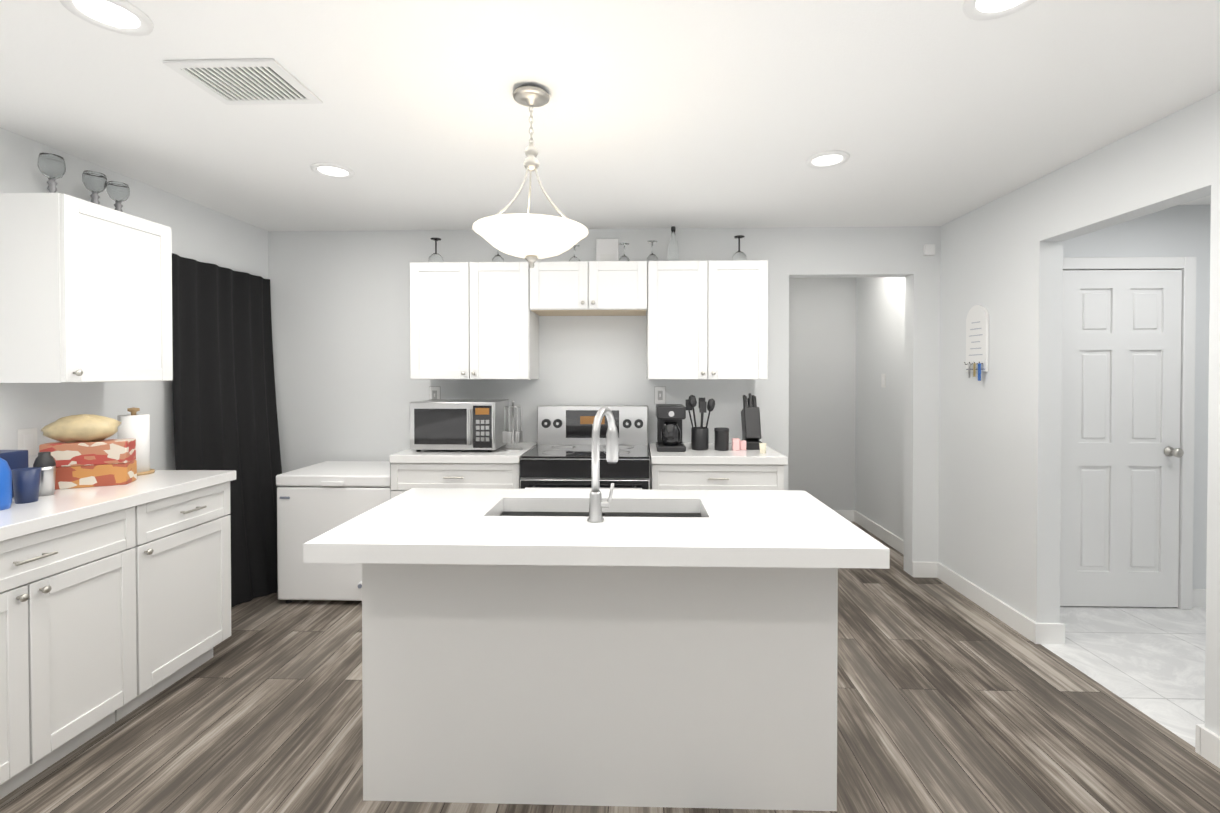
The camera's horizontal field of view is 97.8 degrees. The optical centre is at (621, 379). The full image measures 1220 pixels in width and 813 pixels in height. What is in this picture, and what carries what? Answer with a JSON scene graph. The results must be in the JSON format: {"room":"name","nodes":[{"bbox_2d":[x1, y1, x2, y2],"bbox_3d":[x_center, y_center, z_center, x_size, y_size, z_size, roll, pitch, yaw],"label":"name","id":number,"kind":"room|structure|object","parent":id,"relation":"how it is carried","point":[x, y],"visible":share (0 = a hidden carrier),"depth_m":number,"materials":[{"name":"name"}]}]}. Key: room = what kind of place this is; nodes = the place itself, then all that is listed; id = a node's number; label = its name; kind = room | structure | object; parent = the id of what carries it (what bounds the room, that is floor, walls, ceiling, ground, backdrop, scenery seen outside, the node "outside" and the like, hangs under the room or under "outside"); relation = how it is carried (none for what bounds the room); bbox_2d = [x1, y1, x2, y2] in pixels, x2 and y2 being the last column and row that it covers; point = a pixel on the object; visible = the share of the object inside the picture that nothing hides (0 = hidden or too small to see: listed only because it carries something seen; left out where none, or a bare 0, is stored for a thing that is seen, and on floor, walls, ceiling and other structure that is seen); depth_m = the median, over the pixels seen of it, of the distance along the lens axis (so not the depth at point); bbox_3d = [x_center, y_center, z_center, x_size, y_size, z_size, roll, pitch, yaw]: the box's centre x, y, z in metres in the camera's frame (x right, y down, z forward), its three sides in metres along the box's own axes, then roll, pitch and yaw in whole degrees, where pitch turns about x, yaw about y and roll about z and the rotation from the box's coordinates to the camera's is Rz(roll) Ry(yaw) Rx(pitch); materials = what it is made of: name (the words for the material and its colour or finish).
{"room":"kitchen","nodes":[
{"label":"kitchen","id":0,"kind":"room"},
{"bbox_2d":[0,127,268,469],"bbox_3d":[-2.669,0.182,1.144,0.120,2.440,5.630,0,1,2],"label":"wall","id":1,"kind":"structure","parent":0,"point":[200,233],"depth_m":2.75,"materials":[{"name":"white paint"}]},
{"bbox_2d":[17,428,37,455],"bbox_3d":[-2.571,0.270,2.308,0.006,0.118,0.075,0,1,2],"label":"electrical outlet","id":2,"kind":"object","parent":1,"relation":"attached to","point":[27,439],"visible":0.77,"depth_m":2.31,"materials":[{"name":"white plastic"}]},
{"bbox_2d":[0,193,172,382],"bbox_3d":[-2.382,-0.371,2.386,0.380,0.760,0.500,0,1,2],"label":"upper cabinet","id":3,"kind":"object","parent":1,"relation":"attached to","point":[85,291],"visible":1,"depth_m":2.20,"materials":[{"name":"white wood"}]},
{"bbox_2d":[38,153,129,211],"bbox_3d":[-2.413,-0.852,2.411,0.102,0.200,0.382,0,1,2],"label":"glasses","id":4,"kind":"object","parent":3,"relation":"on","point":[52,168],"visible":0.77,"depth_m":2.40,"materials":[{"name":"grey glass"}]},
{"bbox_2d":[172,253,281,607],"bbox_3d":[-2.345,0.331,3.383,0.373,2.086,0.840,0,1,2],"label":"curtain","id":5,"kind":"object","parent":1,"relation":"hanging from","point":[224,402],"visible":0.69,"depth_m":3.35,"materials":[{"name":"black fabric"}]},
{"bbox_2d":[268,226,940,575],"bbox_3d":[-0.098,0.153,3.828,4.870,2.440,0.120,0,1,2],"label":"wall","id":6,"kind":"structure","parent":0,"point":[347,388],"depth_m":3.78,"materials":[{"name":"white paint"}]},
{"bbox_2d":[429,386,440,399],"bbox_3d":[-1.329,0.109,3.795,0.083,0.126,0.010,0,1,2],"label":"electrical outlet","id":7,"kind":"object","parent":6,"relation":"attached to","point":[434,392],"visible":0.65,"depth_m":3.79,"materials":[{"name":"grey plastic"}]},
{"bbox_2d":[410,262,538,378],"bbox_3d":[-0.976,-0.384,3.610,0.776,0.760,0.350,0,1,2],"label":"upper cabinet","id":8,"kind":"object","parent":6,"relation":"attached to","point":[469,320],"depth_m":3.44,"materials":[{"name":"white wood"}]},
{"bbox_2d":[428,238,442,261],"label":"wine glass","id":9,"kind":"object","parent":8,"relation":"on","point":[435,257],"depth_m":3.59,"materials":[{"name":"clear glass"}]},
{"bbox_2d":[492,249,503,261],"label":"wine glass","id":10,"kind":"object","parent":8,"relation":"on","point":[497,258],"depth_m":3.60,"materials":[{"name":"clear glass"}]},
{"bbox_2d":[530,261,649,315],"bbox_3d":[-0.206,-0.609,3.586,0.759,0.310,0.350,0,1,2],"label":"upper cabinet","id":11,"kind":"object","parent":6,"relation":"attached to","point":[570,288],"depth_m":3.41,"materials":[{"name":"white wood"}]},
{"bbox_2d":[569,245,579,260],"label":"wine glass","id":12,"kind":"object","parent":11,"relation":"on","point":[574,258],"depth_m":3.61,"materials":[{"name":"clear glass"}]},
{"bbox_2d":[596,239,618,260],"bbox_3d":[-0.095,-0.888,3.732,0.160,0.195,0.046,0,1,2],"label":"box","id":13,"kind":"object","parent":11,"relation":"on","point":[607,249],"visible":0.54,"depth_m":3.71,"materials":[{"name":"white cardboard"}]},
{"bbox_2d":[619,243,629,260],"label":"wine glass","id":14,"kind":"object","parent":11,"relation":"on","point":[623,258],"depth_m":3.60,"materials":[{"name":"clear glass"}]},
{"bbox_2d":[654,386,665,403],"bbox_3d":[0.275,0.109,3.750,0.083,0.126,0.010,0,1,2],"label":"electrical outlet","id":15,"kind":"object","parent":6,"relation":"attached to","point":[659,394],"visible":0.94,"depth_m":3.75,"materials":[{"name":"grey plastic"}]},
{"bbox_2d":[646,260,767,379],"bbox_3d":[0.557,-0.384,3.567,0.765,0.760,0.350,0,1,2],"label":"upper cabinet","id":16,"kind":"object","parent":6,"relation":"attached to","point":[707,320],"depth_m":3.40,"materials":[{"name":"white wood"}]},
{"bbox_2d":[647,240,657,262],"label":"wine glass","id":17,"kind":"object","parent":16,"relation":"on","point":[652,257],"depth_m":3.57,"materials":[{"name":"clear glass"}]},
{"bbox_2d":[668,226,678,260],"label":"bottle","id":18,"kind":"object","parent":16,"relation":"on","point":[673,250],"depth_m":3.55,"materials":[{"name":"clear glass"}]},
{"bbox_2d":[732,235,746,260],"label":"wine glass","id":19,"kind":"object","parent":16,"relation":"on","point":[739,255],"depth_m":3.53,"materials":[{"name":"clear glass"}]},
{"bbox_2d":[923,244,934,255],"bbox_3d":[2.129,-0.898,3.678,0.070,0.075,0.028,0,1,2],"label":"sensor","id":20,"kind":"object","parent":6,"relation":"attached to","point":[928,249],"visible":0.98,"depth_m":3.67,"materials":[{"name":"white plastic"}]},
{"bbox_2d":[0,521,1219,812],"bbox_3d":[-0.271,1.420,1.796,4.878,0.050,7.040,0,1,2],"label":"floor","id":21,"kind":"structure","parent":0,"point":[950,699],"depth_m":2.10,"materials":[{"name":"brown wood"}]},
{"bbox_2d":[0,502,159,798],"bbox_3d":[-2.280,0.953,1.783,0.620,0.885,0.890,0,1,2],"label":"base cabinet","id":22,"kind":"object","parent":21,"relation":"on","point":[115,603],"depth_m":1.92,"materials":[{"name":"white wood"}]},
{"bbox_2d":[0,470,235,541],"bbox_3d":[-2.297,0.497,0.892,0.635,0.047,3.580,0,1,2],"label":"countertop","id":23,"kind":"structure","parent":22,"relation":"on","point":[65,507],"depth_m":2.08,"materials":[{"name":"white stone"}]},
{"bbox_2d":[0,450,24,509],"bbox_3d":[-2.238,0.360,1.894,0.091,0.205,0.091,0,1,-7],"label":"box","id":24,"kind":"object","parent":23,"relation":"on","point":[10,460],"depth_m":1.92,"materials":[{"name":"blue"}]},
{"bbox_2d":[11,467,40,503],"bbox_3d":[-2.245,0.399,2.010,0.076,0.125,0.076,0,1,2],"label":"cup","id":25,"kind":"object","parent":23,"relation":"on","point":[26,483],"visible":1,"depth_m":1.99,"materials":[{"name":"blue plastic"}]},
{"bbox_2d":[33,452,55,496],"bbox_3d":[-2.297,0.374,2.121,0.062,0.172,0.062,0,1,2],"label":"tumbler","id":26,"kind":"object","parent":23,"relation":"on","point":[45,462],"visible":0.88,"depth_m":2.11,"materials":[{"name":"silver metal"}]},
{"bbox_2d":[39,414,136,489],"bbox_3d":[-2.317,0.303,2.311,0.296,0.309,0.125,0,1,-27],"label":"boxes","id":27,"kind":"object","parent":23,"relation":"on","point":[84,453],"visible":0.92,"depth_m":2.28},
{"bbox_2d":[117,407,154,475],"bbox_3d":[-2.354,0.294,2.572,0.150,0.322,0.150,0,1,2],"label":"paper towel holder","id":28,"kind":"object","parent":23,"relation":"on","point":[135,426],"visible":0.62,"depth_m":2.55,"materials":[{"name":"white paper"}]},
{"bbox_2d":[156,482,230,691],"bbox_3d":[-2.263,0.947,2.385,0.620,0.885,0.564,0,1,2],"label":"base cabinet","id":29,"kind":"object","parent":21,"relation":"on","point":[193,531],"depth_m":2.44,"materials":[{"name":"white wood"}]},
{"bbox_2d":[276,461,389,603],"bbox_3d":[-1.742,0.977,3.491,0.722,0.800,0.563,0,1,2],"label":"chest freezer","id":30,"kind":"object","parent":21,"relation":"on","point":[315,500],"visible":0.65,"depth_m":3.25,"materials":[{"name":"white painted metal"},{"name":"black plastic"}]},
{"bbox_2d":[389,462,520,498],"bbox_3d":[-0.985,0.935,3.489,0.783,0.885,0.619,0,1,2],"label":"base cabinet","id":31,"kind":"object","parent":21,"relation":"on","point":[404,476],"depth_m":3.18,"materials":[{"name":"white wood"}]},
{"bbox_2d":[389,442,536,465],"bbox_3d":[-0.983,0.469,3.477,0.780,0.047,0.634,0,1,2],"label":"countertop","id":32,"kind":"structure","parent":31,"relation":"on","point":[498,457],"depth_m":3.17,"materials":[{"name":"white stone"}]},
{"bbox_2d":[410,399,508,451],"bbox_3d":[-1.039,0.290,3.452,0.530,0.310,0.428,0,1,2],"label":"microwave","id":33,"kind":"object","parent":32,"relation":"on","point":[456,424],"visible":1,"depth_m":3.27,"materials":[{"name":"silver metal"}]},
{"bbox_2d":[503,401,522,450],"bbox_3d":[-0.690,0.288,3.396,0.124,0.315,0.124,0,1,2],"label":"carousel","id":34,"kind":"object","parent":32,"relation":"on","point":[513,436],"visible":1,"depth_m":3.38,"materials":[{"name":"silver metal"}]},
{"bbox_2d":[520,405,649,489],"bbox_3d":[-0.205,0.781,3.397,0.768,1.195,0.722,0,1,2],"label":"range","id":35,"kind":"object","parent":21,"relation":"on","point":[559,456],"visible":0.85,"depth_m":3.35,"materials":[{"name":"silver metal"}]},
{"bbox_2d":[355,500,842,810],"bbox_3d":[-0.072,0.958,1.988,1.555,0.870,0.495,0,1,2],"label":"kitchen island","id":36,"kind":"object","parent":21,"relation":"on","point":[657,648],"depth_m":1.74,"materials":[{"name":"white"}]},
{"bbox_2d":[303,500,889,567],"bbox_3d":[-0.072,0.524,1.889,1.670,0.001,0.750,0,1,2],"label":"island countertop","id":37,"kind":"structure","parent":36,"relation":"on","point":[847,542],"depth_m":1.55,"materials":[{"name":"white stone"}]},
{"bbox_2d":[495,508,706,515],"bbox_3d":[-0.082,0.617,1.967,0.786,0.212,0.278,0,1,2],"label":"sink","id":38,"kind":"object","parent":37,"relation":"in","point":[502,511],"depth_m":2.10,"materials":[{"name":"silver metal"}]},
{"bbox_2d":[587,407,617,522],"bbox_3d":[-0.061,0.281,1.859,0.099,0.376,0.220,0,1,2],"label":"faucet","id":39,"kind":"object","parent":37,"relation":"on","point":[597,504],"visible":1,"depth_m":1.77,"materials":[{"name":"silver metal"}]},
{"bbox_2d":[650,466,783,489],"bbox_3d":[0.576,0.935,3.445,0.780,0.885,0.619,0,1,2],"label":"base cabinet","id":40,"kind":"object","parent":21,"relation":"on","point":[711,468],"depth_m":3.14,"materials":[{"name":"white wood"}]},
{"bbox_2d":[649,443,787,465],"bbox_3d":[0.584,0.469,3.433,0.795,0.047,0.634,0,1,2],"label":"countertop","id":41,"kind":"structure","parent":40,"relation":"on","point":[710,457],"depth_m":3.12,"materials":[{"name":"white stone"}]},
{"bbox_2d":[656,404,685,451],"bbox_3d":[0.316,0.303,3.413,0.180,0.285,0.230,0,1,2],"label":"coffee maker","id":42,"kind":"object","parent":41,"relation":"on","point":[670,417],"visible":1,"depth_m":3.32,"materials":[{"name":"grey plastic"}]},
{"bbox_2d":[686,395,714,450],"bbox_3d":[0.507,0.271,3.414,0.187,0.349,0.144,0,1,2],"label":"utensil crock","id":43,"kind":"object","parent":41,"relation":"on","point":[700,438],"visible":1,"depth_m":3.37,"materials":[{"name":"grey plastic"}]},
{"bbox_2d":[714,427,728,450],"bbox_3d":[0.640,0.376,3.389,0.094,0.140,0.094,0,1,2],"label":"canister","id":44,"kind":"object","parent":41,"relation":"on","point":[721,440],"visible":1,"depth_m":3.35,"materials":[{"name":"grey plastic"}]},
{"bbox_2d":[732,438,766,453],"bbox_3d":[0.797,0.409,3.322,0.187,0.075,0.177,0,1,2],"label":"candles","id":45,"kind":"object","parent":41,"relation":"on","point":[738,444],"depth_m":3.36,"materials":[{"name":"pink wax"}]},
{"bbox_2d":[741,393,761,449],"bbox_3d":[0.853,0.267,3.489,0.100,0.356,0.193,0,1,2],"label":"knife block","id":46,"kind":"object","parent":41,"relation":"on","point":[751,424],"visible":1,"depth_m":3.45,"materials":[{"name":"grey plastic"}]},
{"bbox_2d":[0,0,1219,230],"bbox_3d":[0.784,-1.074,1.739,6.990,0.060,7.040,0,1,2],"label":"ceiling","id":47,"kind":"structure","parent":0,"point":[722,112],"depth_m":2.02,"materials":[{"name":"white paint"}]},
{"bbox_2d":[59,0,153,35],"bbox_3d":[-1.448,-1.035,1.502,0.196,0.010,0.196,0,1,2],"label":"recessed light","id":48,"kind":"object","parent":47,"relation":"in","point":[122,17],"visible":0.98,"depth_m":1.51,"materials":[{"name":"white plastic"}]},
{"bbox_2d":[163,59,322,104],"bbox_3d":[-1.308,-1.040,1.868,0.370,0.008,0.270,0,1,2],"label":"ceiling vent","id":49,"kind":"object","parent":47,"relation":"in","point":[249,81],"visible":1,"depth_m":1.85,"materials":[{"name":"white metal"}]},
{"bbox_2d":[311,163,354,178],"bbox_3d":[-1.445,-1.047,2.672,0.196,0.010,0.196,0,1,2],"label":"recessed light","id":50,"kind":"object","parent":47,"relation":"in","point":[332,170],"visible":0.98,"depth_m":2.66,"materials":[{"name":"white plastic"}]},
{"bbox_2d":[473,86,587,268],"bbox_3d":[-0.326,-0.724,1.934,0.413,0.640,0.413,0,1,2],"label":"pendant light","id":51,"kind":"object","parent":47,"relation":"hanging from","point":[531,239],"visible":1,"depth_m":1.85,"materials":[{"name":"white glass"}]},
{"bbox_2d":[806,151,849,168],"bbox_3d":[0.982,-1.046,2.534,0.196,0.010,0.196,0,1,2],"label":"recessed light","id":52,"kind":"object","parent":47,"relation":"in","point":[825,159],"visible":1,"depth_m":2.53,"materials":[{"name":"white plastic"}]},
{"bbox_2d":[963,0,1036,19],"bbox_3d":[1.036,-1.034,1.432,0.196,0.010,0.196,0,1,2],"label":"recessed light","id":53,"kind":"object","parent":47,"relation":"in","point":[984,9],"visible":0.98,"depth_m":1.48,"materials":[{"name":"white plastic"}]},
{"bbox_2d":[788,277,855,509],"bbox_3d":[1.606,0.139,5.191,1.540,2.440,0.120,0,1,2],"label":"wall","id":54,"kind":"structure","parent":0,"point":[846,409],"depth_m":5.12,"materials":[{"name":"grey paint"}]},
{"bbox_2d":[834,510,853,521],"bbox_3d":[1.604,1.307,5.135,1.300,0.105,0.016,0,1,2],"label":"baseboard","id":55,"kind":"structure","parent":54,"relation":"attached to","point":[847,514],"depth_m":5.11,"materials":[{"name":"white"}]},
{"bbox_2d":[852,91,1219,735],"bbox_3d":[2.219,0.176,1.712,0.120,2.440,6.800,0,1,2],"label":"wall","id":56,"kind":"structure","parent":0,"point":[1001,262],"depth_m":2.95,"materials":[{"name":"white paint"}]},
{"bbox_2d":[881,374,885,387],"bbox_3d":[2.231,0.006,4.532,0.010,0.118,0.075,0,1,2],"label":"light switch","id":57,"kind":"object","parent":56,"relation":"attached to","point":[883,380],"visible":1,"depth_m":4.52,"materials":[{"name":"white plastic"}]},
{"bbox_2d":[854,510,929,573],"bbox_3d":[2.228,1.314,4.471,0.016,0.105,1.270,0,1,2],"label":"baseboard","id":58,"kind":"structure","parent":56,"relation":"attached to","point":[894,541],"depth_m":4.47,"materials":[{"name":"white"}]},
{"bbox_2d":[964,305,988,380],"bbox_3d":[2.180,-0.228,3.280,0.042,0.464,0.200,0,1,2],"label":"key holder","id":59,"kind":"object","parent":56,"relation":"attached to","point":[977,339],"visible":1,"depth_m":3.25,"materials":[{"name":"white wood"}]},
{"bbox_2d":[930,562,1049,643],"bbox_3d":[2.204,1.327,3.253,0.036,0.105,0.926,0,1,2],"label":"baseboard","id":60,"kind":"structure","parent":56,"relation":"attached to","point":[1038,633],"depth_m":3.11,"materials":[{"name":"white wood"}]},
{"bbox_2d":[1195,724,1219,767],"bbox_3d":[2.117,1.361,0.160,0.036,0.105,3.666,0,1,2],"label":"baseboard","id":61,"kind":"structure","parent":56,"relation":"attached to","point":[1207,744],"depth_m":1.95,"materials":[{"name":"white wood"}]},
{"bbox_2d":[1041,606,1205,746],"bbox_3d":[3.232,1.418,2.028,2.112,0.050,2.700,0,1,2],"label":"floor","id":62,"kind":"structure","parent":0,"point":[1149,662],"depth_m":2.68,"materials":[{"name":"tile"}]},
{"bbox_2d":[1063,205,1210,588],"bbox_3d":[3.254,0.159,3.304,1.860,2.440,0.120,0,1,2],"label":"wall","id":63,"kind":"structure","parent":0,"point":[1180,231],"depth_m":3.22,"materials":[{"name":"white paint"}]},
{"bbox_2d":[1060,270,1183,606],"bbox_3d":[3.010,0.356,3.192,0.700,2.032,0.107,0,1,2],"label":"room door","id":64,"kind":"structure","parent":63,"relation":"in","point":[1122,452],"depth_m":3.21,"materials":[{"name":"white wood"}]},
{"bbox_2d":[1063,257,1195,608],"bbox_3d":[3.011,0.322,3.225,0.852,2.116,0.050,0,1,2],"label":"door frame","id":65,"kind":"structure","parent":63,"relation":"attached to","point":[1186,266],"depth_m":3.19,"materials":[{"name":"white wood"}]},
{"bbox_2d":[1192,589,1205,606],"bbox_3d":[3.812,1.327,3.233,0.780,0.105,0.016,0,1,2],"label":"baseboard","id":66,"kind":"structure","parent":63,"relation":"attached to","point":[1198,595],"depth_m":3.23,"materials":[{"name":"white"}]}
]}

